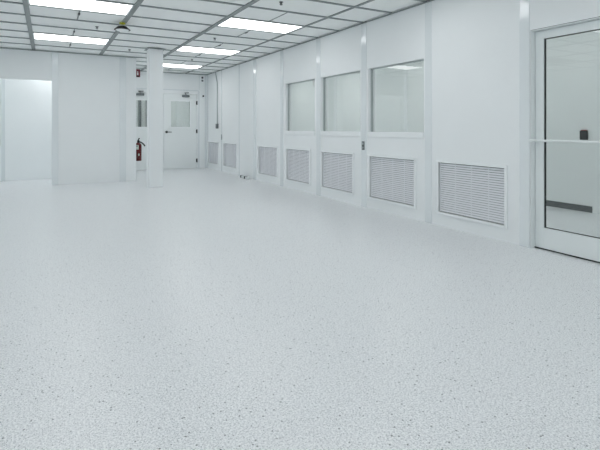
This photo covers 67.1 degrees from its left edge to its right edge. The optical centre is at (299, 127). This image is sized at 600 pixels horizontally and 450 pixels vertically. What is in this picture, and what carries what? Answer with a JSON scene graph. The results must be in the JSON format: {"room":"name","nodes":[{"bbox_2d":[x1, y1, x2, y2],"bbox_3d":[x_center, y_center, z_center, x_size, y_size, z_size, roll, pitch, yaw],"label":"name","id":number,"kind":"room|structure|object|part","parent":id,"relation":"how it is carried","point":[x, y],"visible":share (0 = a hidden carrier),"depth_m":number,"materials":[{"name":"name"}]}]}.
{"room":"clean room","nodes":[
{"label":"clean room","id":0,"kind":"room"},
{"bbox_2d":[0,79,51,180],"bbox_3d":[-6.631,-0.208,9.708,5.230,2.717,0.120,0,0,-29],"label":"wall","id":1,"kind":"structure","parent":0,"point":[28,103],"depth_m":9.99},
{"bbox_2d":[1,79,4,180],"bbox_3d":[-6.408,-0.199,9.759,0.070,2.697,0.008,0,0,-29],"label":"trim","id":2,"kind":"structure","parent":1,"relation":"attached to","point":[2,80],"depth_m":9.75,"materials":[{"name":"white metal"}]},
{"bbox_2d":[0,47,134,184],"bbox_3d":[-5.934,-0.208,8.585,5.350,2.717,0.120,0,0,-29],"label":"wall partition","id":3,"kind":"structure","parent":0,"point":[88,85],"depth_m":9.36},
{"bbox_2d":[52,52,57,184],"bbox_3d":[-4.919,-0.184,9.081,0.114,2.669,0.006,0,0,-29],"label":"wall post","id":4,"kind":"object","parent":3,"relation":"attached to","point":[54,54],"visible":1,"depth_m":9.08,"materials":[{"name":"white metal"}]},
{"bbox_2d":[120,57,125,180],"bbox_3d":[-3.805,-0.184,9.705,0.130,2.669,0.006,0,0,-29],"label":"wall post","id":5,"kind":"object","parent":3,"relation":"attached to","point":[122,59],"visible":1,"depth_m":9.70,"materials":[{"name":"white metal"}]},
{"bbox_2d":[135,58,135,180],"bbox_3d":[-3.610,-0.184,9.884,0.034,2.669,0.124,0,0,-29],"label":"trim","id":6,"kind":"structure","parent":3,"relation":"attached to","point":[135,58],"depth_m":9.83,"materials":[{"name":"white metal"}]},
{"bbox_2d":[136,100,189,126],"bbox_3d":[-4.230,-0.208,13.413,2.580,2.717,1.900,0,0,-29],"label":"wall","id":7,"kind":"structure","parent":0,"point":[143,102],"depth_m":14.04,"materials":[{"name":"white paint"}]},
{"bbox_2d":[138,100,140,126],"bbox_3d":[-4.929,0.140,13.915,0.070,1.980,0.099,0,0,-29],"label":"upright","id":8,"kind":"object","parent":7,"relation":"attached to","point":[139,101],"visible":0.36,"depth_m":13.88,"materials":[{"name":"metal"}]},
{"bbox_2d":[176,101,188,126],"bbox_3d":[-3.788,-0.060,14.588,0.400,2.380,0.039,0,0,-29],"label":"window","id":9,"kind":"structure","parent":7,"relation":"attached to","point":[182,108],"depth_m":14.57,"materials":[{"name":"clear glass"}]},
{"bbox_2d":[136,70,206,167],"bbox_3d":[-3.737,-0.208,12.531,2.580,2.717,0.120,0,0,-29],"label":"wall","id":10,"kind":"structure","parent":0,"point":[172,80],"depth_m":12.78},
{"bbox_2d":[136,91,146,169],"bbox_3d":[-4.144,0.069,12.153,0.947,2.139,0.254,0,0,-29],"label":"door","id":11,"kind":"structure","parent":10,"relation":"in","point":[141,132],"depth_m":12.19,"materials":[{"name":"white metal"}]},
{"bbox_2d":[136,91,197,167],"bbox_3d":[-3.789,0.086,12.496,1.933,2.129,0.130,0,0,-29],"label":"door frame","id":12,"kind":"structure","parent":10,"relation":"attached to","point":[136,91],"depth_m":12.90,"materials":[{"name":"white metal"}]},
{"bbox_2d":[136,75,206,167],"bbox_3d":[-3.656,-0.183,12.500,2.210,2.667,0.012,0,0,-29],"label":"trim","id":13,"kind":"structure","parent":10,"relation":"attached to","point":[199,75],"depth_m":12.94,"materials":[{"name":"white metal"}]},
{"bbox_2d":[163,92,197,168],"bbox_3d":[-3.311,0.069,12.619,0.948,2.139,0.254,0,0,-29],"label":"door","id":14,"kind":"structure","parent":10,"relation":"in","point":[179,143],"depth_m":12.68,"materials":[{"name":"white metal"}]},
{"bbox_2d":[0,0,426,73],"bbox_3d":[-2.159,-1.557,4.235,7.690,0.020,15.900,0,0,-29],"label":"ceiling","id":15,"kind":"structure","parent":0,"point":[300,6],"depth_m":6.77,"materials":[{"name":"tile"}]},
{"bbox_2d":[0,0,425,72],"bbox_3d":[-2.159,-1.539,4.235,7.690,0.016,15.900,0,0,-29],"label":"grid","id":16,"kind":"object","parent":15,"relation":"attached to","point":[25,4],"visible":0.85,"depth_m":6.91,"materials":[{"name":"grey metal"}]},
{"bbox_2d":[33,33,108,44],"bbox_3d":[-3.961,-1.572,7.850,1.155,0.070,0.591,0,0,-29],"label":"ceiling light","id":17,"kind":"object","parent":16,"relation":"attached to","point":[35,35],"visible":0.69,"depth_m":7.88,"materials":[{"name":"white plastic"}]},
{"bbox_2d":[28,0,132,15],"bbox_3d":[-2.731,-1.572,5.651,1.155,0.070,0.591,0,0,-29],"label":"ceiling light","id":18,"kind":"object","parent":16,"relation":"attached to","point":[84,5],"visible":0.86,"depth_m":5.69,"materials":[{"name":"white plastic"}]},
{"bbox_2d":[114,22,130,31],"bbox_3d":[-2.593,-1.468,6.594,0.228,0.126,0.228,0,0,-29],"label":"ceiling detector","id":19,"kind":"object","parent":16,"relation":"attached to","point":[121,28],"visible":1,"depth_m":6.55,"materials":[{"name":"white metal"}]},
{"bbox_2d":[114,26,130,30],"bbox_3d":[-2.593,-1.453,6.594,0.228,0.052,0.228,0,0,-29],"label":"shade","id":20,"kind":"object","parent":19,"relation":"hanging from","point":[119,28],"depth_m":6.53,"materials":[{"name":"black plastic"}]},
{"bbox_2d":[163,64,202,68],"bbox_3d":[-3.063,-1.572,11.241,1.175,0.070,0.591,0,0,-29],"label":"ceiling light","id":21,"kind":"object","parent":16,"relation":"attached to","point":[164,65],"visible":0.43,"depth_m":11.35,"materials":[{"name":"white plastic"}]},
{"bbox_2d":[176,46,240,54],"bbox_3d":[-1.832,-1.572,9.042,1.175,0.070,0.591,0,0,-29],"label":"ceiling light","id":22,"kind":"object","parent":16,"relation":"attached to","point":[184,48],"visible":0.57,"depth_m":9.00,"materials":[{"name":"white plastic"}]},
{"bbox_2d":[218,18,301,33],"bbox_3d":[-0.601,-1.572,6.843,1.175,0.070,0.591,0,0,-29],"label":"ceiling light","id":23,"kind":"object","parent":16,"relation":"attached to","point":[231,22],"visible":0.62,"depth_m":6.86,"materials":[{"name":"white plastic"}]},
{"bbox_2d":[0,168,599,449],"bbox_3d":[-1.746,1.200,5.956,10.690,0.100,19.100,0,0,-29],"label":"floor","id":24,"kind":"structure","parent":0,"point":[206,308],"depth_m":2.58,"materials":[{"name":"plastic"}]},
{"bbox_2d":[147,48,162,187],"bbox_3d":[-2.839,-0.192,8.841,0.262,2.684,0.262,0,0,-29],"label":"column","id":25,"kind":"structure","parent":24,"relation":"on","point":[154,56],"depth_m":8.73,"materials":[{"name":"white paint"}]},
{"bbox_2d":[208,0,599,247],"bbox_3d":[1.249,-0.208,6.143,0.120,2.717,15.900,0,0,-29],"label":"wall","id":26,"kind":"structure","parent":0,"point":[475,43],"depth_m":5.53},
{"bbox_2d":[208,141,218,165],"bbox_3d":[-2.377,0.695,12.562,0.098,0.636,0.917,0,0,-29],"label":"air vent","id":27,"kind":"object","parent":26,"relation":"in","point":[213,153],"visible":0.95,"depth_m":12.56,"materials":[{"name":"white metal"}]},
{"bbox_2d":[215,72,217,128],"bbox_3d":[-2.264,-0.750,12.245,0.050,1.540,0.202,0,0,-29],"label":"conduit","id":28,"kind":"object","parent":26,"relation":"attached to","point":[215,72],"visible":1,"depth_m":12.19,"materials":[{"name":"metal"}]},
{"bbox_2d":[3,0,433,74],"bbox_3d":[-2.159,-1.525,4.235,7.690,0.012,15.900,0,0,-29],"label":"trim","id":29,"kind":"structure","parent":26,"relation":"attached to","point":[429,0],"depth_m":8.66,"materials":[{"name":"grey metal"}]},
{"bbox_2d":[207,64,239,175],"bbox_3d":[-2.053,-0.184,11.915,0.004,2.669,2.480,0,0,-29],"label":"trim","id":30,"kind":"structure","parent":26,"relation":"attached to","point":[239,64],"depth_m":11.95,"materials":[{"name":"white metal"}]},
{"bbox_2d":[223,142,236,168],"bbox_3d":[-1.736,0.695,11.416,0.098,0.636,0.952,0,0,-29],"label":"air vent","id":31,"kind":"object","parent":26,"relation":"in","point":[230,148],"visible":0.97,"depth_m":11.46,"materials":[{"name":"white metal"}]},
{"bbox_2d":[253,59,255,179],"bbox_3d":[-0.952,-0.184,10.068,0.126,2.669,0.160,0,0,-29],"label":"wall post","id":32,"kind":"object","parent":26,"relation":"attached to","point":[254,61],"visible":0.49,"depth_m":10.04,"materials":[{"name":"white metal"}]},
{"bbox_2d":[258,145,277,178],"bbox_3d":[-0.645,0.695,9.467,0.098,0.636,0.958,0,0,-29],"label":"air vent","id":33,"kind":"object","parent":26,"relation":"in","point":[268,159],"visible":0.95,"depth_m":9.46,"materials":[{"name":"white metal"}]},
{"bbox_2d":[280,50,282,185],"bbox_3d":[-0.304,-0.184,8.912,0.126,2.669,0.130,0,0,-29],"label":"wall post","id":34,"kind":"object","parent":26,"relation":"attached to","point":[281,52],"visible":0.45,"depth_m":8.89,"materials":[{"name":"white metal"}]},
{"bbox_2d":[286,147,310,185],"bbox_3d":[-0.010,0.695,8.333,0.098,0.636,0.924,0,0,-29],"label":"air vent","id":35,"kind":"object","parent":26,"relation":"in","point":[299,160],"visible":0.98,"depth_m":8.31,"materials":[{"name":"white metal"}]},
{"bbox_2d":[285,79,314,134],"bbox_3d":[0.015,-0.359,8.286,0.089,0.979,1.093,0,0,-29],"label":"window frame","id":36,"kind":"structure","parent":26,"relation":"in","point":[288,132],"depth_m":8.54,"materials":[{"name":"white metal"}]},
{"bbox_3d":[-0.017,0.093,8.267,0.014,0.074,1.093,0,0,-29],"label":"sill","id":37,"kind":"part","parent":36,"relation":"part of","materials":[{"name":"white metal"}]},
{"bbox_2d":[316,38,320,195],"bbox_3d":[0.365,-0.184,7.716,0.126,2.669,0.130,0,0,-29],"label":"wall post","id":38,"kind":"object","parent":26,"relation":"attached to","point":[318,41],"visible":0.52,"depth_m":7.68,"materials":[{"name":"white metal"}]},
{"bbox_2d":[321,150,353,194],"bbox_3d":[0.615,0.695,7.215,0.098,0.636,0.931,0,0,-29],"label":"air vent","id":39,"kind":"object","parent":26,"relation":"in","point":[338,167],"visible":0.97,"depth_m":7.19,"materials":[{"name":"white metal"}]},
{"bbox_2d":[320,71,359,136],"bbox_3d":[0.649,-0.359,7.153,0.089,0.979,1.098,0,0,-29],"label":"window","id":40,"kind":"structure","parent":26,"relation":"in","point":[322,133],"depth_m":7.31,"materials":[{"name":"white metal"}]},
{"bbox_3d":[0.616,0.093,7.135,0.014,0.074,1.098,0,0,-29],"label":"sill","id":41,"kind":"part","parent":40,"relation":"part of","materials":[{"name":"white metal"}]},
{"bbox_2d":[361,23,366,206],"bbox_3d":[0.983,-0.184,6.612,0.126,2.669,0.120,0,0,-29],"label":"wall post","id":42,"kind":"object","parent":26,"relation":"attached to","point":[363,26],"visible":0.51,"depth_m":6.57,"materials":[{"name":"white metal"}]},
{"bbox_2d":[368,154,415,208],"bbox_3d":[1.250,0.695,6.082,0.098,0.636,0.955,0,0,-29],"label":"air vent","id":43,"kind":"object","parent":26,"relation":"in","point":[393,178],"visible":0.98,"depth_m":6.05,"materials":[{"name":"white metal"}]},
{"bbox_2d":[367,59,423,137],"bbox_3d":[1.277,-0.359,6.032,0.089,0.979,1.108,0,0,-29],"label":"window","id":44,"kind":"structure","parent":26,"relation":"in","point":[369,134],"depth_m":6.09,"materials":[{"name":"white metal"}]},
{"bbox_3d":[1.244,0.093,6.014,0.014,0.074,1.108,0,0,-29],"label":"sill","id":45,"kind":"part","parent":44,"relation":"part of","materials":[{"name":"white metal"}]},
{"bbox_2d":[425,1,431,223],"bbox_3d":[1.605,-0.184,5.500,0.126,2.669,0.110,0,0,-29],"label":"wall post","id":46,"kind":"object","parent":26,"relation":"attached to","point":[428,6],"visible":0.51,"depth_m":5.46,"materials":[{"name":"white metal"}]},
{"bbox_2d":[436,160,507,228],"bbox_3d":[1.880,0.695,4.956,0.098,0.636,0.940,0,0,-29],"label":"air vent","id":47,"kind":"object","parent":26,"relation":"in","point":[469,189],"visible":0.96,"depth_m":4.92,"materials":[{"name":"white metal"}]},
{"bbox_2d":[519,0,529,247],"bbox_3d":[2.222,-0.184,4.399,0.126,2.669,0.106,0,0,-29],"label":"wall post","id":48,"kind":"object","parent":26,"relation":"attached to","point":[524,5],"visible":0.75,"depth_m":4.37,"materials":[{"name":"white metal"}]},
{"bbox_2d":[528,16,599,262],"bbox_3d":[2.518,0.109,3.831,0.142,2.082,1.162,0,0,-29],"label":"door","id":49,"kind":"structure","parent":26,"relation":"in","point":[577,245],"depth_m":4.26,"materials":[{"name":"metal"}]},
{"bbox_2d":[291,30,598,213],"bbox_3d":[2.319,-0.264,6.810,2.400,2.827,16.020,0,0,-29],"label":"wall","id":50,"kind":"structure","parent":0,"point":[572,61],"depth_m":6.58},
{"bbox_2d":[334,77,335,130],"bbox_3d":[0.894,-0.243,11.554,0.012,2.607,0.090,0,0,-29],"label":"wall post","id":51,"kind":"object","parent":50,"relation":"attached to","point":[334,77],"visible":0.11,"depth_m":11.54,"materials":[{"name":"white metal"}]},
{"bbox_2d":[404,64,406,131],"bbox_3d":[2.164,-0.243,9.285,0.012,2.607,0.090,0,0,-29],"label":"wall post","id":52,"kind":"object","parent":50,"relation":"attached to","point":[405,65],"visible":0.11,"depth_m":9.27,"materials":[{"name":"white metal"}]},
{"bbox_2d":[546,200,591,212],"bbox_3d":[3.018,1.107,7.763,0.010,0.084,3.800,0,0,-29],"label":"baseboard","id":53,"kind":"structure","parent":50,"relation":"attached to","point":[570,206],"depth_m":6.37,"materials":[{"name":"plastic"}]},
{"bbox_2d":[580,130,587,139],"bbox_3d":[3.885,0.097,6.187,0.034,0.137,0.098,0,0,-29],"label":"card reader","id":54,"kind":"object","parent":50,"relation":"attached to","point":[583,133],"visible":1,"depth_m":6.17,"materials":[{"name":"black plastic"}]},
{"bbox_2d":[599,30,599,213],"bbox_3d":[4.011,-0.199,5.987,0.012,2.697,0.090,0,0,-29],"label":"wall post","id":55,"kind":"object","parent":50,"relation":"attached to","point":[599,30],"visible":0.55,"depth_m":6.02,"materials":[{"name":"white metal"}]},
{"bbox_3d":[-4.231,-0.209,10.897,0.120,2.717,2.250,0,0,-29],"label":"wall","id":56,"kind":"structure","parent":0,"visible":0},
{"bbox_2d":[136,69,139,76],"bbox_3d":[-3.648,-1.225,10.117,0.134,0.180,0.020,0,0,-29],"label":"fire alarm","id":57,"kind":"object","parent":56,"relation":"attached to","point":[137,70],"visible":0.71,"depth_m":10.13,"materials":[{"name":"red plastic"}]},
{"bbox_2d":[136,138,144,160],"bbox_3d":[-3.606,0.484,10.135,0.246,0.513,0.150,0,0,1],"label":"fire extinguisher","id":58,"kind":"object","parent":56,"relation":"attached to","point":[138,144],"visible":0.94,"depth_m":10.08,"materials":[{"name":"red paint"}]}
]}

